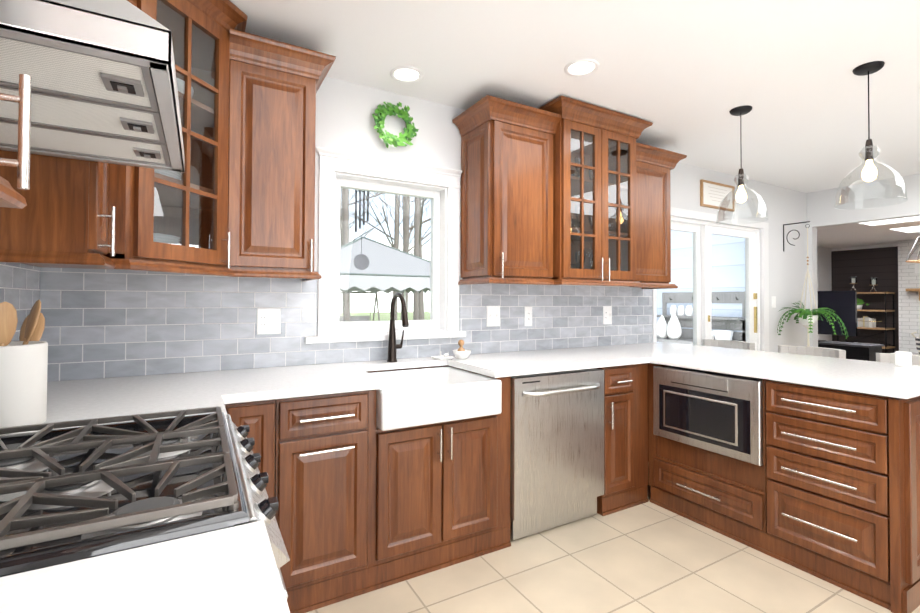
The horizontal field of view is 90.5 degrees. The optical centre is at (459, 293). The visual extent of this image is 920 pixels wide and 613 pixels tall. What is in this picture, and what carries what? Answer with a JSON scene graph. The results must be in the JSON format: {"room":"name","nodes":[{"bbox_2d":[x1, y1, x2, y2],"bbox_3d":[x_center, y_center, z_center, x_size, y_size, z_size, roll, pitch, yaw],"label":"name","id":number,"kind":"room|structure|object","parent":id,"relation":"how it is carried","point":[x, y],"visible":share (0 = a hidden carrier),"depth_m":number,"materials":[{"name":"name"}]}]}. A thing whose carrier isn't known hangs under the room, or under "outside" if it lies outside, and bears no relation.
{"room":"kitchen","nodes":[
{"label":"kitchen","id":0,"kind":"room"},
{"bbox_2d":[314,77,807,351],"bbox_3d":[1.050,0.071,3.658,6.950,2.530,0.150,1,-1,-30],"label":"wall","id":1,"kind":"structure","parent":0,"point":[345,111],"depth_m":2.98,"materials":[{"name":"white paint"}]},
{"bbox_2d":[0,262,43,340],"bbox_3d":[-1.335,-0.022,1.137,0.009,0.779,1.830,1,-1,-30],"label":"tile backsplash","id":2,"kind":"structure","parent":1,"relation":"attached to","point":[21,285],"depth_m":1.74,"materials":[{"name":"grey tile"}]},
{"bbox_2d":[220,36,319,275],"bbox_3d":[-0.939,-0.613,2.239,0.375,1.018,0.359,1,-1,-30],"label":"upper cabinet","id":3,"kind":"object","parent":1,"relation":"attached to","point":[237,199],"depth_m":2.08,"materials":[{"name":"brown wood"}]},
{"bbox_2d":[44,267,652,381],"bbox_3d":[-0.077,0.143,2.922,3.965,0.514,0.009,1,-1,-30],"label":"tile backsplash","id":4,"kind":"structure","parent":1,"relation":"attached to","point":[105,323],"depth_m":2.32,"materials":[{"name":"grey tile"}]},
{"bbox_2d":[257,308,280,334],"bbox_3d":[-0.998,0.145,2.384,0.117,0.137,0.016,1,-1,-30],"label":"electrical outlet","id":5,"kind":"object","parent":4,"relation":"attached to","point":[268,320],"visible":1,"depth_m":2.38,"materials":[{"name":"white plastic"}]},
{"bbox_2d":[486,306,499,326],"bbox_3d":[0.228,0.154,3.083,0.109,0.140,0.016,1,-1,-30],"label":"switch plate","id":6,"kind":"object","parent":4,"relation":"attached to","point":[492,315],"visible":1,"depth_m":3.08,"materials":[{"name":"white plastic"}]},
{"bbox_2d":[524,307,531,325],"bbox_3d":[0.486,0.164,3.234,0.067,0.137,0.008,1,-1,-30],"label":"electrical outlet","id":7,"kind":"object","parent":4,"relation":"attached to","point":[527,316],"visible":1,"depth_m":3.23,"materials":[{"name":"white plastic"}]},
{"bbox_2d":[603,306,611,323],"bbox_3d":[1.175,0.173,3.622,0.095,0.145,0.016,1,-1,-30],"label":"electrical outlet","id":8,"kind":"object","parent":4,"relation":"attached to","point":[607,314],"visible":1,"depth_m":3.62,"materials":[{"name":"white plastic"}]},
{"bbox_2d":[304,146,465,343],"bbox_3d":[-0.435,-0.260,2.773,0.993,1.073,0.185,1,-1,-30],"label":"kitchen window","id":9,"kind":"structure","parent":1,"relation":"in","point":[445,236],"depth_m":2.76,"materials":[{"name":"white"}]},
{"bbox_2d":[372,102,418,147],"bbox_3d":[-0.387,-0.995,2.717,0.296,0.282,0.078,1,-1,-30],"label":"wreath","id":10,"kind":"object","parent":1,"relation":"attached to","point":[388,137],"visible":1,"depth_m":2.70,"materials":[{"name":"green plant"}]},
{"bbox_2d":[456,99,555,282],"bbox_3d":[0.300,-0.602,2.945,0.487,1.028,0.359,1,-1,-30],"label":"upper cabinet","id":11,"kind":"object","parent":1,"relation":"attached to","point":[524,192],"depth_m":2.79,"materials":[{"name":"brown wood"}]},
{"bbox_2d":[588,143,675,286],"bbox_3d":[1.347,-0.574,3.564,0.541,0.998,0.319,1,-1,-30],"label":"upper cabinet","id":12,"kind":"object","parent":1,"relation":"attached to","point":[629,190],"depth_m":3.33,"materials":[{"name":"brown wood"}]},
{"bbox_2d":[571,156,592,268],"bbox_3d":[0.805,-0.523,3.215,0.591,0.845,0.202,1,-1,-30],"label":"glassware","id":13,"kind":"object","parent":12,"relation":"in","point":[577,221],"depth_m":3.27,"materials":[{"name":"clear glass"}]},
{"bbox_2d":[653,207,768,351],"bbox_3d":[2.414,0.300,4.415,1.845,2.105,0.160,1,-1,-30],"label":"sliding glass door","id":14,"kind":"structure","parent":1,"relation":"in","point":[702,231],"depth_m":4.45,"materials":[{"name":"white plastic"}]},
{"bbox_2d":[700,179,734,211],"bbox_3d":[2.478,-0.935,4.384,0.530,0.245,0.022,1,-1,-30],"label":"framed sign","id":15,"kind":"object","parent":1,"relation":"attached to","point":[713,194],"visible":0.79,"depth_m":4.37,"materials":[{"name":"brown wood"}]},
{"bbox_2d":[772,296,775,307],"bbox_3d":[3.361,0.093,4.883,0.080,0.120,0.009,1,-1,-30],"label":"light switch","id":16,"kind":"object","parent":1,"relation":"attached to","point":[773,301],"visible":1,"depth_m":4.88,"materials":[{"name":"white plastic"}]},
{"bbox_2d":[777,221,848,346],"bbox_3d":[3.642,-0.022,4.778,0.547,1.470,0.607,1,-1,-30],"label":"hanging plant","id":17,"kind":"object","parent":1,"relation":"attached to","point":[804,316],"visible":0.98,"depth_m":4.77,"materials":[{"name":"green plant"}]},
{"bbox_2d":[230,0,919,192],"bbox_3d":[2.243,-1.271,1.592,6.950,0.100,4.950,1,-1,-30],"label":"ceiling","id":18,"kind":"structure","parent":0,"point":[684,77],"depth_m":2.40,"materials":[{"name":"white paint"}]},
{"bbox_2d":[390,66,422,82],"bbox_3d":[-0.296,-1.212,2.533,0.186,0.007,0.186,1,-1,-30],"label":"recessed light","id":19,"kind":"object","parent":18,"relation":"in","point":[406,74],"visible":1,"depth_m":2.53,"materials":[{"name":"white"}]},
{"bbox_2d":[564,59,599,76],"bbox_3d":[0.653,-1.210,2.452,0.186,0.007,0.186,1,-1,-30],"label":"recessed light","id":20,"kind":"object","parent":18,"relation":"in","point":[580,67],"visible":1,"depth_m":2.45,"materials":[{"name":"white"}]},
{"bbox_2d":[716,105,767,224],"bbox_3d":[1.835,-0.834,2.977,0.292,0.735,0.292,1,-1,-30],"label":"pendant light","id":21,"kind":"object","parent":18,"relation":"hanging from","point":[741,195],"visible":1,"depth_m":2.96,"materials":[{"name":"clear glass"}]},
{"bbox_2d":[834,61,907,209],"bbox_3d":[2.180,-0.841,2.431,0.292,0.735,0.292,1,-1,-30],"label":"pendant light","id":22,"kind":"object","parent":18,"relation":"hanging from","point":[869,171],"visible":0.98,"depth_m":2.42,"materials":[{"name":"clear glass"}]},
{"bbox_2d":[306,462,919,612],"bbox_3d":[2.233,1.359,1.553,6.950,0.100,4.950,1,-1,-30],"label":"floor","id":23,"kind":"structure","parent":0,"point":[648,557],"depth_m":2.09,"materials":[{"name":"tile"}]},
{"bbox_2d":[0,406,289,599],"bbox_3d":[-0.785,0.799,0.909,0.733,0.937,0.762,1,-1,-30],"label":"gas range","id":24,"kind":"object","parent":23,"relation":"on","point":[91,488],"visible":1,"depth_m":0.83,"materials":[{"name":"silver metal"}]},
{"bbox_2d":[256,390,383,612],"bbox_3d":[-0.693,0.869,2.165,0.417,0.876,0.600,1,-1,-30],"label":"base cabinet","id":25,"kind":"object","parent":23,"relation":"on","point":[366,505],"depth_m":1.90,"materials":[{"name":"brown wood"}]},
{"bbox_2d":[596,364,639,515],"bbox_3d":[0.824,0.888,3.029,0.270,0.876,0.600,1,-1,-30],"label":"base cabinet","id":26,"kind":"object","parent":23,"relation":"on","point":[621,383],"depth_m":2.78,"materials":[{"name":"brown wood"}]},
{"bbox_2d":[509,368,603,539],"bbox_3d":[0.428,0.879,2.772,0.654,0.858,0.695,1,-1,-30],"label":"dishwasher","id":27,"kind":"object","parent":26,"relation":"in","point":[557,450],"visible":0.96,"depth_m":2.51,"materials":[{"name":"silver metal"}]},
{"bbox_2d":[702,339,754,349],"bbox_3d":[2.189,0.876,3.832,0.452,0.936,0.436,1,-1,-34],"label":"bar stool","id":28,"kind":"object","parent":23,"relation":"on","point":[732,344],"visible":0.1,"depth_m":3.95,"materials":[{"name":"grey fabric"}]},
{"bbox_2d":[778,345,845,358],"bbox_3d":[2.485,0.869,3.308,0.456,0.936,0.444,1,-1,-30],"label":"bar stool","id":29,"kind":"object","parent":23,"relation":"on","point":[818,351],"visible":0.06,"depth_m":3.41,"materials":[{"name":"grey fabric"}]},
{"bbox_2d":[756,379,919,612],"bbox_3d":[1.940,0.881,2.247,0.642,0.876,0.531,1,-1,-30],"label":"base cabinet","id":30,"kind":"object","parent":23,"relation":"on","point":[828,490],"depth_m":2.02,"materials":[{"name":"brown wood"}]},
{"bbox_2d":[653,366,763,465],"bbox_3d":[1.595,0.672,2.724,0.534,0.428,0.630,1,-1,-30],"label":"microwave","id":31,"kind":"object","parent":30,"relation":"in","point":[719,413],"visible":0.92,"depth_m":2.55,"materials":[{"name":"silver metal"}]},
{"bbox_2d":[876,353,919,365],"bbox_3d":[2.778,0.863,2.796,0.452,0.936,0.436,1,-1,-30],"label":"bar stool","id":32,"kind":"object","parent":23,"relation":"on","point":[886,357],"visible":0.08,"depth_m":3.00,"materials":[{"name":"grey fabric"}]},
{"bbox_2d":[817,246,831,340],"bbox_3d":[5.572,0.216,8.476,5.680,2.420,0.150,1,-1,-30],"label":"wall","id":33,"kind":"structure","parent":0,"point":[824,278],"depth_m":9.58,"materials":[{"name":"white paint"}]},
{"bbox_2d":[807,173,919,346],"bbox_3d":[5.205,0.081,3.262,0.120,2.530,4.950,1,-1,-30],"label":"wall","id":34,"kind":"structure","parent":0,"point":[822,211],"depth_m":4.90,"materials":[{"name":"white paint"}]},
{"bbox_2d":[817,216,919,247],"bbox_3d":[7.247,-1.191,5.564,5.680,0.320,6.900,1,-1,-30],"label":"ceiling","id":35,"kind":"structure","parent":0,"point":[878,232],"depth_m":7.63,"materials":[{"name":"white paint"}]},
{"bbox_2d":[905,237,919,262],"bbox_3d":[6.777,-0.736,6.361,0.420,0.570,0.740,1,-1,-30],"label":"lantern chandelier","id":36,"kind":"object","parent":35,"relation":"hanging from","point":[914,261],"visible":1,"depth_m":6.55,"materials":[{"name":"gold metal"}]},
{"bbox_2d":[831,239,919,352],"bbox_3d":[9.484,0.206,6.821,0.520,2.420,6.900,1,-1,-30],"label":"wall","id":37,"kind":"structure","parent":0,"point":[888,267],"depth_m":8.98,"materials":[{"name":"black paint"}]},
{"bbox_2d":[906,288,919,300],"bbox_3d":[8.837,0.061,7.271,0.199,0.320,2.520,1,-1,-30],"label":"mantel shelf","id":38,"kind":"object","parent":37,"relation":"attached to","point":[914,289],"visible":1,"depth_m":8.20,"materials":[{"name":"brown wood"}]},
{"bbox_3d":[7.237,1.438,5.525,5.680,0.100,6.900,1,-1,-30],"label":"floor","id":39,"kind":"structure","parent":0,"visible":0},
{"bbox_2d":[818,341,883,361],"bbox_3d":[5.716,1.085,7.224,0.490,0.645,1.390,1,-1,-30],"label":"stand","id":40,"kind":"object","parent":39,"relation":"on","point":[862,351],"visible":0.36,"depth_m":6.69,"materials":[{"name":"black metal"}]},
{"bbox_2d":[818,290,856,341],"bbox_3d":[5.687,0.364,7.360,0.200,0.799,1.160,1,-1,-30],"label":"screen","id":41,"kind":"object","parent":40,"relation":"on","point":[842,305],"visible":0.26,"depth_m":7.00,"materials":[{"name":"black metal"}]},
{"bbox_2d":[837,292,894,352],"bbox_3d":[8.067,0.712,9.085,0.394,1.465,0.790,1,-1,-30],"label":"shelf unit","id":42,"kind":"object","parent":39,"relation":"on","point":[885,347],"visible":0.4,"depth_m":8.82,"materials":[{"name":"brown wood"}]},
{"bbox_2d":[850,276,881,343],"bbox_3d":[8.002,0.340,9.065,0.330,1.378,0.670,1,-1,-30],"label":"decor","id":43,"kind":"object","parent":42,"relation":"on","point":[866,321],"visible":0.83,"depth_m":9.04,"materials":[{"name":"silver metal"}]},
{"bbox_3d":[8.542,1.237,7.134,0.775,0.360,2.600,1,-1,-30],"label":"bench","id":44,"kind":"object","parent":39,"relation":"on","visible":0},
{"bbox_2d":[911,332,919,353],"bbox_3d":[8.076,0.865,7.783,0.500,0.400,0.562,1,-1,-30],"label":"basket","id":45,"kind":"object","parent":44,"relation":"on","point":[917,339],"visible":1,"depth_m":7.85,"materials":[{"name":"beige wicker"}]},
{"bbox_3d":[-0.716,0.007,-0.110,0.150,2.530,4.950,1,-1,-30],"label":"wall","id":46,"kind":"structure","parent":0,"visible":0},
{"bbox_2d":[0,74,19,191],"bbox_3d":[-0.685,-0.655,0.365,0.361,0.988,0.410,1,-1,-30],"label":"upper cabinet","id":47,"kind":"object","parent":46,"relation":"attached to","point":[7,158],"depth_m":0.60,"materials":[{"name":"brown wood"}]},
{"bbox_2d":[0,74,115,263],"bbox_3d":[-1.262,-0.627,1.351,0.336,1.018,0.191,1,-1,-30],"label":"upper cabinet","id":48,"kind":"object","parent":46,"relation":"attached to","point":[60,208],"depth_m":1.30,"materials":[{"name":"brown wood"}]},
{"bbox_2d":[0,0,184,171],"bbox_3d":[-0.925,-0.813,0.987,0.554,0.854,0.770,1,-1,-30],"label":"range hood","id":49,"kind":"object","parent":46,"relation":"attached to","point":[102,74],"visible":0.98,"depth_m":0.86,"materials":[{"name":"silver metal"}]},
{"bbox_2d":[128,0,239,255],"bbox_3d":[-1.056,-0.653,1.765,0.300,0.944,0.307,1,-1,-30],"label":"upper cabinet","id":50,"kind":"object","parent":46,"relation":"attached to","point":[199,208],"depth_m":1.91,"materials":[{"name":"brown wood"}]},
{"bbox_2d":[153,77,193,244],"bbox_3d":[-1.334,-0.500,1.838,0.445,0.740,0.312,1,-1,-30],"label":"shelf","id":51,"kind":"object","parent":50,"relation":"in","point":[164,237],"depth_m":1.83,"materials":[{"name":"white glass"}]},
{"label":"outside","id":52,"kind":"structure","parent":0,"visible":0},
{"bbox_2d":[339,312,429,320],"bbox_3d":[-12.930,2.277,41.704,100.000,0.150,79.850,1,-1,-30],"label":"ground","id":53,"kind":"structure","parent":52,"point":[410,316],"depth_m":47.51,"materials":[{"name":"green plant"}]},
{"bbox_2d":[339,290,379,321],"bbox_3d":[-4.090,0.870,17.322,2.200,2.019,1.257,1,-1,-30],"label":"swing","id":54,"kind":"object","parent":53,"relation":"on","point":[358,318],"depth_m":17.66,"materials":[{"name":"white wood"}]},
{"bbox_2d":[340,237,429,298],"bbox_3d":[-1.879,0.327,8.805,3.130,2.849,3.130,1,-1,-30],"label":"tent canopy","id":55,"kind":"object","parent":53,"relation":"on","point":[349,283],"depth_m":7.77,"materials":[{"name":"white fabric"}]},
{"bbox_2d":[340,188,430,320],"bbox_3d":[-1.326,-9.960,30.343,28.345,24.087,37.794,1,-1,-30],"label":"trees","id":56,"kind":"object","parent":53,"relation":"on","point":[417,249],"depth_m":19.67,"materials":[{"name":"grey plant"}]},
{"bbox_3d":[1.316,1.655,6.207,3.610,0.120,4.048,1,-1,-30],"label":"deck","id":57,"kind":"object","parent":53,"relation":"on","visible":0},
{"bbox_2d":[657,292,745,344],"bbox_3d":[3.127,0.791,6.184,0.520,1.619,1.220,1,-1,-30],"label":"bench","id":58,"kind":"object","parent":57,"relation":"on","point":[687,321],"depth_m":6.12,"materials":[{"name":"grey wood"}]},
{"bbox_2d":[657,306,733,339],"bbox_3d":[3.166,0.401,6.163,0.377,0.460,1.079,1,-1,-30],"label":"vases","id":59,"kind":"object","parent":58,"relation":"on","point":[672,329],"depth_m":6.30,"materials":[{"name":"white ceramic"}]},
{"bbox_3d":[-0.655,0.846,0.633,0.700,0.875,3.399,1,-1,-30],"label":"base cabinet","id":60,"kind":"object","parent":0,"visible":0},
{"bbox_2d":[0,390,235,434],"bbox_3d":[-1.091,0.391,1.379,0.679,0.035,0.343,1,-1,-30],"label":"countertop","id":61,"kind":"structure","parent":60,"relation":"on","point":[71,411],"depth_m":1.51,"materials":[{"name":"stone"}]},
{"bbox_2d":[0,300,47,427],"bbox_3d":[-1.271,0.191,1.270,0.188,0.358,0.214,1,-1,-30],"label":"utensil crock","id":62,"kind":"object","parent":61,"relation":"on","point":[23,378],"visible":0.94,"depth_m":1.23,"materials":[{"name":"white ceramic"}]},
{"bbox_2d":[0,520,289,612],"bbox_3d":[-0.219,0.371,-0.137,0.693,0.035,1.618,1,-1,-30],"label":"countertop","id":63,"kind":"structure","parent":60,"relation":"on","point":[234,569],"depth_m":0.58,"materials":[{"name":"stone"}]},
{"bbox_2d":[47,342,719,405],"bbox_3d":[0.149,0.415,2.667,4.108,0.035,0.668,1,-1,-30],"label":"countertop","id":64,"kind":"structure","parent":60,"relation":"on","point":[269,383],"depth_m":2.15,"materials":[{"name":"stone"}]},
{"bbox_2d":[387,293,408,361],"bbox_3d":[-0.327,0.195,2.571,0.104,0.397,0.243,1,-1,-30],"label":"faucet","id":65,"kind":"object","parent":64,"relation":"on","point":[393,346],"visible":1,"depth_m":2.62,"materials":[{"name":"brown metal"}]},
{"bbox_2d":[370,366,501,430],"bbox_3d":[-0.199,0.554,2.375,0.636,0.236,0.552,1,-1,-30],"label":"farmhouse sink","id":66,"kind":"object","parent":64,"relation":"in","point":[415,397],"visible":0.6,"depth_m":2.17,"materials":[{"name":"white ceramic"}]},
{"bbox_2d":[431,351,453,359],"bbox_3d":[-0.107,0.372,2.753,0.101,0.050,0.100,1,-1,-38],"label":"holder","id":67,"kind":"object","parent":64,"relation":"on","point":[445,356],"visible":1,"depth_m":2.74,"materials":[{"name":"white ceramic"}]},
{"bbox_2d":[453,340,470,358],"bbox_3d":[0.012,0.340,2.787,0.112,0.114,0.112,1,-1,-30],"label":"bowl","id":68,"kind":"object","parent":64,"relation":"on","point":[461,352],"visible":1,"depth_m":2.76,"materials":[{"name":"white ceramic"}]},
{"bbox_2d":[652,347,919,398],"bbox_3d":[1.949,0.421,2.614,1.032,0.035,1.205,1,-1,-30],"label":"countertop","id":69,"kind":"structure","parent":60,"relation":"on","point":[869,377],"depth_m":2.43,"materials":[{"name":"stone"}]},
{"bbox_2d":[895,351,911,366],"bbox_3d":[2.456,0.363,2.527,0.068,0.080,0.068,1,-1,-30],"label":"jar","id":70,"kind":"object","parent":69,"relation":"on","point":[903,358],"visible":1,"depth_m":2.50,"materials":[{"name":"white ceramic"}]},
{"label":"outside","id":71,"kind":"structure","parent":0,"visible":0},
{"bbox_2d":[354,190,368,269],"bbox_3d":[-0.737,-0.575,3.425,0.120,0.800,0.018,1,-1,-30],"label":"wind chime","id":72,"kind":"object","parent":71,"point":[362,261],"depth_m":3.42,"materials":[{"name":"black metal"}]},
{"bbox_2d":[339,239,429,312],"bbox_3d":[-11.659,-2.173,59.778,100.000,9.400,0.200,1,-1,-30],"label":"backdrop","id":73,"kind":"structure","parent":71,"point":[361,298],"depth_m":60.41,"materials":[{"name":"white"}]},
{"bbox_2d":[657,230,744,342],"bbox_3d":[5.945,-0.110,7.676,5.830,3.750,1.978,1,-1,-30],"label":"siding","id":74,"kind":"object","parent":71,"point":[722,309],"depth_m":6.16,"materials":[{"name":"white"}]}
]}

